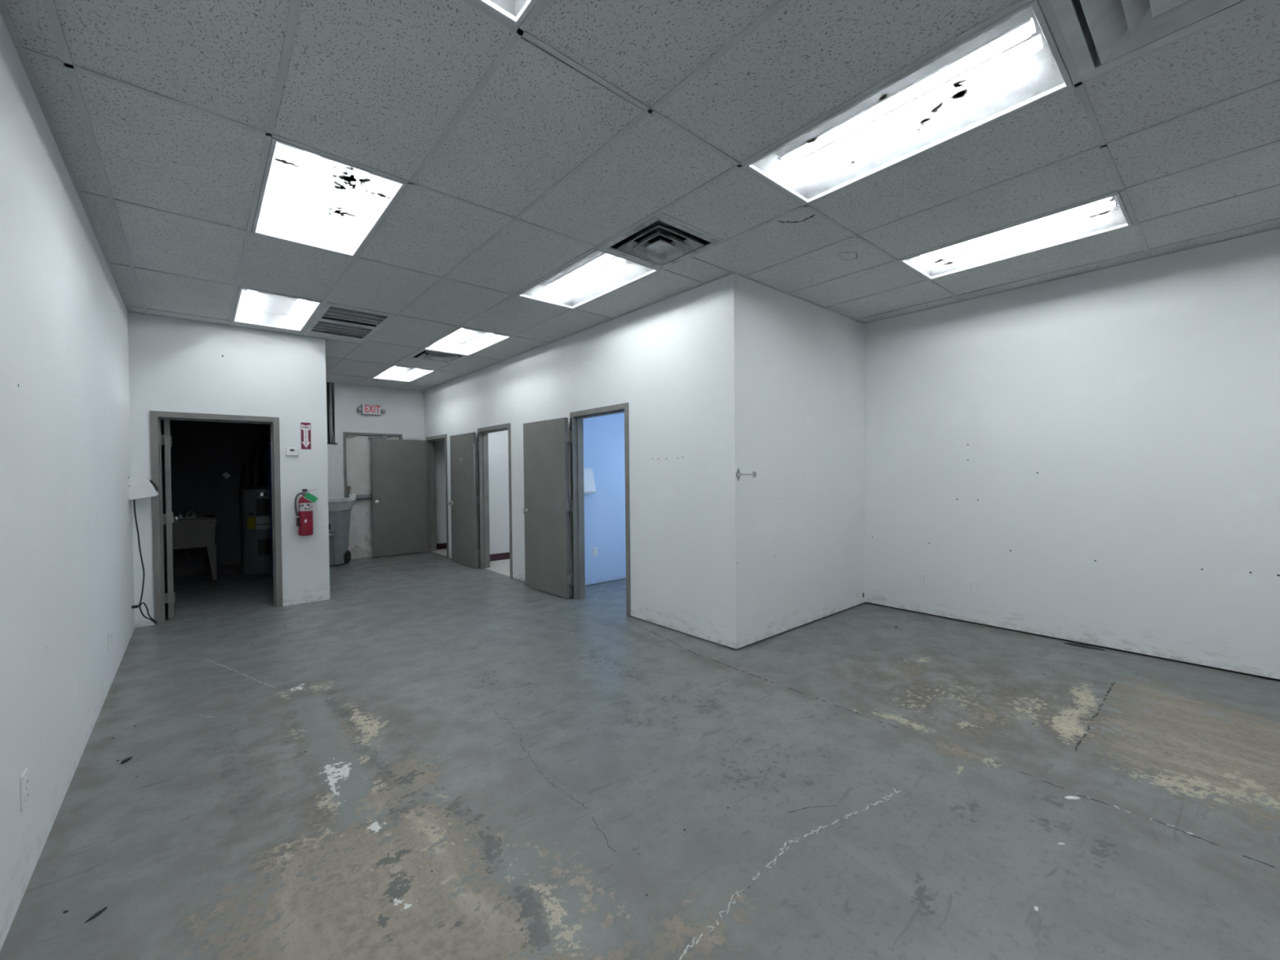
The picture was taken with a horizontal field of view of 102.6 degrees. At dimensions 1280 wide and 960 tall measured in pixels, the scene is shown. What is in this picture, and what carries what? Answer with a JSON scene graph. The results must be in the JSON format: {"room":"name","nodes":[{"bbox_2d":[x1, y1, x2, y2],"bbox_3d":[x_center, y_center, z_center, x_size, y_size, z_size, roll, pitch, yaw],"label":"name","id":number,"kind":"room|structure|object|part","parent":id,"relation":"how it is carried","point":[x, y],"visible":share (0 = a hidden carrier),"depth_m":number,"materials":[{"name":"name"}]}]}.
{"room":"empty commercial space","nodes":[
{"label":"empty commercial space","id":0,"kind":"room"},
{"bbox_2d":[0,12,134,951],"bbox_3d":[-2.460,-0.220,2.037,0.121,3.250,13.540,-1,1,-41],"label":"wall","id":1,"kind":"structure","parent":0,"point":[67,565],"depth_m":2.14,"materials":[{"name":"paint"}]},
{"bbox_2d":[19,767,29,812],"bbox_3d":[-2.104,1.059,1.757,0.011,0.120,0.076,-1,1,-41],"label":"wall outlet","id":2,"kind":"object","parent":1,"relation":"attached to","point":[24,780],"visible":1,"depth_m":1.74,"materials":[{"name":"plastic"}]},
{"bbox_2d":[24,776,28,786],"bbox_3d":[-2.102,1.035,1.758,0.003,0.033,0.033,-1,1,-41],"label":"receptacle","id":3,"kind":"object","parent":2,"relation":"attached to","point":[26,778],"depth_m":1.75,"materials":[{"name":"plastic"}]},
{"bbox_2d":[25,790,28,800],"bbox_3d":[-2.102,1.083,1.759,0.003,0.033,0.033,-1,1,-41],"label":"receptacle","id":4,"kind":"object","parent":2,"relation":"attached to","point":[26,791],"depth_m":1.75,"materials":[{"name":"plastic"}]},
{"bbox_2d":[107,630,111,650],"bbox_3d":[-3.553,1.076,3.439,0.011,0.120,0.076,-1,1,-41],"label":"wall outlet","id":5,"kind":"object","parent":1,"relation":"attached to","point":[109,631],"visible":1,"depth_m":3.42,"materials":[{"name":"plastic"}]},
{"bbox_2d":[127,476,159,623],"bbox_3d":[-4.543,0.655,4.713,0.190,1.370,0.273,-1,1,-41],"label":"appliance","id":6,"kind":"object","parent":1,"relation":"attached to","point":[139,487],"visible":1,"depth_m":4.61,"materials":[{"name":"white plastic"}]},
{"bbox_3d":[-4.513,0.745,4.677,0.042,1.153,0.171,0,1,10],"label":"power cord","id":7,"kind":"part","parent":6,"relation":"part of","materials":[{"name":"black plastic"}]},
{"bbox_2d":[149,480,159,491],"bbox_3d":[-4.499,0.051,4.750,0.055,0.101,0.230,-1,1,-41],"label":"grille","id":8,"kind":"object","parent":6,"relation":"attached to","point":[153,486],"depth_m":4.65,"materials":[{"name":"plastic"}]},
{"bbox_2d":[127,311,329,627],"bbox_3d":[-4.195,-0.250,5.359,1.590,3.250,0.121,-1,1,-41],"label":"wall partition","id":9,"kind":"structure","parent":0,"point":[175,365],"depth_m":5.35,"materials":[{"name":"paint"}]},
{"bbox_2d":[149,410,283,625],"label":"door frame","id":10,"kind":"structure","parent":9,"relation":"in","point":[157,439],"depth_m":5.07,"materials":[{"name":"grey paint"}]},
{"bbox_3d":[-4.687,-0.395,5.034,0.045,0.100,0.006,-1,1,-41],"label":"hinge plate","id":11,"kind":"part","parent":10,"relation":"part of","materials":[{"name":"grey paint"}]},
{"bbox_3d":[-4.680,0.385,5.045,0.045,0.100,0.006,-1,1,-41],"label":"hinge plate","id":12,"kind":"part","parent":10,"relation":"part of","materials":[{"name":"grey paint"}]},
{"bbox_3d":[-4.672,1.165,5.056,0.045,0.100,0.006,-1,1,-41],"label":"hinge plate","id":13,"kind":"part","parent":10,"relation":"part of","materials":[{"name":"grey paint"}]},
{"bbox_2d":[285,447,297,456],"bbox_3d":[-3.799,-0.309,5.603,0.116,0.090,0.030,-1,1,-41],"label":"thermostat","id":14,"kind":"object","parent":9,"relation":"attached to","point":[289,451],"visible":1,"depth_m":5.59,"materials":[{"name":"white plastic"}]},
{"bbox_2d":[300,422,311,448],"bbox_3d":[-3.709,-0.489,5.696,0.092,0.294,0.004,-1,1,-41],"label":"fire sign","id":15,"kind":"object","parent":9,"relation":"attached to","point":[305,427],"visible":1,"depth_m":5.69,"materials":[{"name":"red plastic"}]},
{"bbox_2d":[294,487,318,535],"bbox_3d":[-3.667,0.340,5.635,0.217,0.530,0.158,-1,1,-41],"label":"fire extinguisher","id":16,"kind":"object","parent":9,"relation":"attached to","point":[304,519],"visible":1,"depth_m":5.58,"materials":[{"name":"metal"}]},
{"bbox_2d":[160,382,446,577],"bbox_3d":[-4.627,-0.296,9.008,5.940,3.250,0.150,-1,1,-41],"label":"wall","id":17,"kind":"structure","parent":0,"point":[202,452],"depth_m":7.70,"materials":[{"name":"paint"}]},
{"bbox_2d":[222,471,231,479],"bbox_3d":[-6.147,-0.067,7.629,0.104,0.110,0.007,-1,1,-41],"label":"sticker","id":18,"kind":"object","parent":17,"relation":"attached to","point":[226,475],"visible":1,"depth_m":7.62,"materials":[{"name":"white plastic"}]},
{"bbox_2d":[325,382,333,443],"bbox_3d":[-5.176,-1.259,8.519,0.197,1.302,0.035,-1,1,-41],"label":"pipe","id":19,"kind":"object","parent":17,"relation":"attached to","point":[331,395],"visible":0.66,"depth_m":8.54,"materials":[{"name":"metal"}]},
{"bbox_2d":[357,404,385,415],"bbox_3d":[-4.646,-1.215,8.876,0.438,0.170,0.078,-1,1,-41],"label":"exit sign","id":20,"kind":"object","parent":17,"relation":"attached to","point":[366,409],"visible":1,"depth_m":8.85,"materials":[{"name":"plastic"}]},
{"bbox_2d":[357,407,362,411],"bbox_3d":[-4.783,-1.202,8.752,0.068,0.068,0.065,-1,1,-41],"label":"lamp","id":21,"kind":"object","parent":20,"relation":"attached to","point":[359,409],"depth_m":8.73,"materials":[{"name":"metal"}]},
{"bbox_2d":[342,431,402,559],"bbox_3d":[-4.644,0.257,8.968,0.935,2.145,0.217,-1,1,-41],"label":"door","id":22,"kind":"structure","parent":17,"relation":"in","point":[357,446],"depth_m":8.81,"materials":[{"name":"grey paint"}]},
{"bbox_3d":[-4.505,-0.755,8.987,0.367,0.063,0.073,-1,1,-41],"label":"closer arm","id":23,"kind":"part","parent":22,"relation":"part of","materials":[{"name":"metal"}]},
{"bbox_2d":[488,430,509,561],"bbox_3d":[-1.750,-0.320,8.656,2.040,3.250,0.560,-1,1,-41],"label":"wall","id":24,"kind":"structure","parent":0,"point":[498,443],"depth_m":8.39,"materials":[{"name":"paint"}]},
{"bbox_2d":[423,278,727,646],"bbox_3d":[-1.615,-0.295,6.845,0.121,3.250,7.120,-1,1,-41],"label":"wall","id":25,"kind":"structure","parent":0,"point":[664,358],"depth_m":4.75,"materials":[{"name":"paint"}]},
{"bbox_2d":[371,434,449,558],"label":"door","id":26,"kind":"structure","parent":25,"relation":"in","point":[403,471],"depth_m":9.07,"materials":[{"name":"grey paint"}]},
{"bbox_2d":[448,422,514,578],"bbox_3d":[-2.343,0.278,7.650,1.956,2.095,0.227,0,1,45],"label":"door","id":27,"kind":"structure","parent":25,"relation":"in","point":[463,447],"depth_m":7.71,"materials":[{"name":"grey paint"}]},
{"bbox_2d":[521,402,631,617],"bbox_3d":[-0.714,0.289,5.750,1.932,2.095,0.240,0,1,44],"label":"door","id":28,"kind":"structure","parent":25,"relation":"in","point":[547,505],"depth_m":5.84,"materials":[{"name":"grey paint"}]},
{"bbox_3d":[-1.420,0.380,6.314,0.068,0.066,0.066,-1,1,-43],"label":"knob","id":29,"kind":"part","parent":28,"relation":"part of","materials":[{"name":"metal"}]},
{"bbox_2d":[582,413,626,585],"bbox_3d":[-0.222,-0.310,6.883,2.040,3.250,0.120,-1,1,-41],"label":"wall","id":30,"kind":"structure","parent":0,"point":[604,435],"depth_m":6.62,"materials":[{"name":"paint"}]},
{"bbox_2d":[583,467,595,493],"bbox_3d":[-0.678,0.013,6.329,0.274,0.320,0.123,-1,1,-41],"label":"dispenser","id":31,"kind":"object","parent":30,"relation":"attached to","point":[588,481],"visible":0.49,"depth_m":6.31,"materials":[{"name":"white plastic"}]},
{"bbox_2d":[592,546,597,556],"bbox_3d":[-0.569,0.914,6.505,0.076,0.120,0.011,-1,1,-41],"label":"wall outlet","id":32,"kind":"object","parent":30,"relation":"attached to","point":[594,549],"visible":1,"depth_m":6.50,"materials":[{"name":"plastic"}]},
{"bbox_2d":[0,548,1279,959],"bbox_3d":[-0.194,1.414,3.999,6.060,0.124,13.540,-1,1,-41],"label":"floor","id":33,"kind":"structure","parent":0,"point":[433,757],"depth_m":2.27,"materials":[{"name":"paint"}]},
{"bbox_2d":[84,906,107,923],"bbox_3d":[-1.752,1.400,1.653,0.014,0.007,0.062,0,1,15],"label":"scrap","id":34,"kind":"object","parent":33,"relation":"on","point":[100,912],"visible":1,"depth_m":1.65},
{"bbox_2d":[120,756,133,764],"bbox_3d":[-2.557,1.393,2.557,0.019,0.011,0.062,0,1,6],"label":"scrap","id":35,"kind":"object","parent":33,"relation":"on","point":[126,759],"visible":1,"depth_m":2.55,"materials":[{"name":"black"}]},
{"bbox_2d":[163,511,217,579],"bbox_3d":[-6.239,0.901,7.073,0.618,0.940,0.670,-1,1,-41],"label":"utility sink","id":36,"kind":"object","parent":33,"relation":"on","point":[188,532],"visible":0.75,"depth_m":6.93,"materials":[{"name":"grey plastic"}]},
{"bbox_2d":[163,516,216,549],"bbox_3d":[-6.220,0.724,7.047,0.618,0.375,0.608,-1,1,-41],"label":"basin","id":37,"kind":"object","parent":36,"relation":"in","point":[188,532],"depth_m":6.89,"materials":[{"name":"grey plastic"}]},
{"bbox_3d":[-6.300,0.476,7.194,0.191,0.092,0.023,0,1,21],"label":"spout","id":38,"kind":"part","parent":36,"relation":"part of","materials":[{"name":"metal"}]},
{"bbox_2d":[204,514,214,517],"bbox_3d":[-6.184,0.513,7.373,0.110,0.034,0.110,-1,1,-41],"label":"sponge","id":39,"kind":"object","parent":36,"relation":"on","point":[207,515],"visible":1,"depth_m":7.35,"materials":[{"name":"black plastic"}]},
{"bbox_3d":[-5.868,1.133,7.029,0.100,0.470,0.060,-1,1,-41],"label":"leg","id":40,"kind":"part","parent":36,"relation":"part of","materials":[{"name":"grey plastic"}]},
{"bbox_2d":[238,424,271,574],"bbox_3d":[-5.604,0.045,7.619,0.512,2.625,0.512,-1,1,-10],"label":"water heater","id":41,"kind":"object","parent":33,"relation":"on","point":[254,499],"visible":0.73,"depth_m":7.42,"materials":[{"name":"grey metal"}]},
{"bbox_3d":[-5.598,0.735,7.629,0.500,1.245,0.500,-1,1,-41],"label":"tank","id":42,"kind":"part","parent":41,"relation":"part of","materials":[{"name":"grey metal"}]},
{"bbox_3d":[-5.459,0.394,7.424,0.151,0.240,0.013,-1,1,-35],"label":"access panel","id":43,"kind":"part","parent":41,"relation":"part of","materials":[{"name":"black plastic"}]},
{"bbox_3d":[-5.445,0.976,7.438,0.147,0.235,0.012,-1,1,-38],"label":"access panel","id":44,"kind":"part","parent":41,"relation":"part of","materials":[{"name":"black plastic"}]},
{"bbox_2d":[267,441,273,579],"bbox_3d":[-4.964,0.414,7.091,0.264,1.890,0.360,-1,1,-41],"label":"tarp","id":45,"kind":"object","parent":33,"relation":"on","point":[268,442],"visible":0.39,"depth_m":6.98,"materials":[{"name":"plastic"}]},
{"bbox_2d":[328,497,353,564],"bbox_3d":[-4.902,0.815,8.143,0.540,1.053,0.522,-1,1,-2],"label":"bin","id":46,"kind":"object","parent":33,"relation":"on","point":[339,508],"visible":0.48,"depth_m":7.99,"materials":[{"name":"grey plastic"}]},
{"bbox_3d":[-4.894,1.056,7.998,0.280,0.540,0.114,-1,1,-2],"label":"panel","id":47,"kind":"part","parent":46,"relation":"part of","materials":[{"name":"grey plastic"}]},
{"bbox_3d":[-4.906,0.324,8.099,0.540,0.070,0.450,-1,1,-2],"label":"lid","id":48,"kind":"part","parent":46,"relation":"part of","materials":[{"name":"grey plastic"}]},
{"bbox_2d":[1064,795,1079,799],"bbox_3d":[1.850,1.358,2.193,0.066,0.006,0.018,-1,1,2],"label":"chip","id":49,"kind":"object","parent":33,"relation":"on","point":[1067,797],"visible":1,"depth_m":2.19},
{"bbox_2d":[1063,643,1106,651],"bbox_3d":[3.514,1.314,4.055,0.261,0.008,0.061,0,1,43],"label":"scrap","id":50,"kind":"object","parent":33,"relation":"on","point":[1071,644],"visible":1,"depth_m":4.05,"materials":[{"name":"grey"}]},
{"bbox_2d":[0,0,1279,391],"bbox_3d":[-0.224,-1.629,3.957,6.060,0.730,13.540,-1,1,-41],"label":"ceiling","id":51,"kind":"structure","parent":0,"point":[522,153],"depth_m":2.44,"materials":[{"name":"paint"}]},
{"bbox_2d":[231,287,322,331],"bbox_3d":[-3.439,-1.641,4.829,0.582,0.131,1.192,-1,1,-41],"label":"ceiling light","id":52,"kind":"object","parent":51,"relation":"attached to","point":[254,307],"visible":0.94,"depth_m":5.07,"materials":[{"name":"plastic"}]},
{"bbox_2d":[251,137,406,257],"bbox_3d":[-1.846,-1.631,2.981,0.582,0.131,1.192,-1,1,-41],"label":"ceiling light","id":53,"kind":"object","parent":51,"relation":"attached to","point":[307,197],"visible":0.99,"depth_m":3.04,"materials":[{"name":"plastic"}]},
{"bbox_2d":[304,302,395,340],"bbox_3d":[-2.977,-1.671,5.227,0.586,0.170,1.196,-1,1,-41],"label":"ceiling vent","id":54,"kind":"object","parent":51,"relation":"in","point":[331,317],"visible":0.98,"depth_m":5.20,"materials":[{"name":"metal"}]},
{"bbox_2d":[372,365,435,382],"bbox_3d":[-3.646,-1.682,7.872,0.582,0.131,1.192,-1,1,-41],"label":"ceiling light","id":55,"kind":"object","parent":51,"relation":"attached to","point":[397,373],"visible":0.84,"depth_m":8.22,"materials":[{"name":"plastic"}]},
{"bbox_2d":[408,349,467,363],"bbox_3d":[-2.650,-1.685,6.716,0.586,0.181,0.586,-1,1,-41],"label":"ceiling vent","id":56,"kind":"object","parent":51,"relation":"in","point":[423,354],"visible":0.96,"depth_m":6.72,"materials":[{"name":"metal"}]},
{"bbox_3d":[-2.649,-1.616,6.717,0.150,0.040,0.150,-1,1,-41],"label":"plate","id":57,"kind":"part","parent":56,"relation":"part of","materials":[{"name":"metal"}]},
{"bbox_2d":[422,327,511,355],"bbox_3d":[-2.053,-1.671,6.023,0.582,0.131,1.192,-1,1,-41],"label":"ceiling light","id":58,"kind":"object","parent":51,"relation":"attached to","point":[463,341],"visible":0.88,"depth_m":6.29,"materials":[{"name":"plastic"}]},
{"bbox_2d":[473,0,537,27],"bbox_3d":[-0.253,-1.620,1.133,0.582,0.131,1.192,-1,1,-41],"label":"ceiling light","id":59,"kind":"object","parent":51,"relation":"attached to","point":[514,11],"visible":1,"depth_m":1.72,"materials":[{"name":"plastic"}]},
{"bbox_2d":[516,248,659,309],"bbox_3d":[-0.460,-1.661,4.175,0.582,0.131,1.192,-1,1,-41],"label":"ceiling light","id":60,"kind":"object","parent":51,"relation":"attached to","point":[598,273],"visible":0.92,"depth_m":4.30,"materials":[{"name":"plastic"}]},
{"bbox_2d":[600,214,721,269],"bbox_3d":[0.138,-1.667,3.482,0.586,0.181,0.586,-1,1,-41],"label":"ceiling vent","id":61,"kind":"object","parent":51,"relation":"in","point":[660,242],"visible":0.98,"depth_m":3.52,"materials":[{"name":"metal"}]},
{"bbox_3d":[0.138,-1.598,3.483,0.150,0.040,0.150,-1,1,-41],"label":"plate","id":62,"kind":"part","parent":61,"relation":"part of","materials":[{"name":"metal"}]},
{"bbox_2d":[744,0,1072,204],"bbox_3d":[1.133,-1.651,2.327,0.582,0.131,1.192,-1,1,-41],"label":"ceiling light","id":63,"kind":"object","parent":51,"relation":"attached to","point":[1015,62],"visible":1,"depth_m":2.29,"materials":[{"name":"plastic"}]},
{"bbox_2d":[898,192,1132,279],"bbox_3d":[2.519,-1.681,3.522,0.582,0.131,1.192,-1,1,-41],"label":"ceiling light","id":64,"kind":"object","parent":51,"relation":"attached to","point":[1108,213],"visible":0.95,"depth_m":3.56,"materials":[{"name":"plastic"}]},
{"bbox_2d":[1048,0,1262,81],"bbox_3d":[1.731,-1.657,1.634,0.586,0.180,0.586,-1,1,-41],"label":"ceiling vent","id":65,"kind":"object","parent":51,"relation":"in","point":[1100,36],"visible":1,"depth_m":1.79,"materials":[{"name":"metal"}]},
{"bbox_3d":[1.731,-1.587,1.635,0.150,0.040,0.150,-1,1,-41],"label":"plate","id":66,"kind":"part","parent":65,"relation":"part of","materials":[{"name":"metal"}]},
{"bbox_2d":[721,273,865,649],"bbox_3d":[1.522,-0.297,4.768,2.160,3.250,0.122,-1,1,-41],"label":"wall","id":67,"kind":"structure","parent":0,"point":[793,367],"depth_m":4.50,"materials":[{"name":"paint"}]},
{"bbox_2d":[735,467,756,480],"bbox_3d":[0.827,-0.042,3.986,0.060,0.104,0.160,-1,1,-41],"label":"wall hook","id":68,"kind":"object","parent":67,"relation":"attached to","point":[738,474],"visible":1,"depth_m":4.03,"materials":[{"name":"metal"}]},
{"bbox_3d":[0.776,-0.043,4.046,0.060,0.104,0.004,-1,1,-41],"label":"plate","id":69,"kind":"part","parent":68,"relation":"part of","materials":[{"name":"metal"}]},
{"bbox_2d":[864,228,1279,680],"bbox_3d":[2.038,-0.318,5.914,0.121,3.250,13.540,-1,1,-41],"label":"wall","id":70,"kind":"structure","parent":0,"point":[1098,451],"depth_m":4.03,"materials":[{"name":"paint"}]},
{"bbox_2d":[920,573,928,586],"bbox_3d":[2.772,0.973,4.996,0.011,0.120,0.076,-1,1,-41],"label":"wall outlet","id":71,"kind":"object","parent":70,"relation":"attached to","point":[924,577],"visible":1,"depth_m":4.99,"materials":[{"name":"plastic"}]},
{"bbox_2d":[967,579,976,593],"bbox_3d":[3.033,0.975,4.693,0.011,0.120,0.076,-1,1,-41],"label":"wall outlet","id":72,"kind":"object","parent":70,"relation":"attached to","point":[971,584],"visible":1,"depth_m":4.69,"materials":[{"name":"plastic"}]}
]}

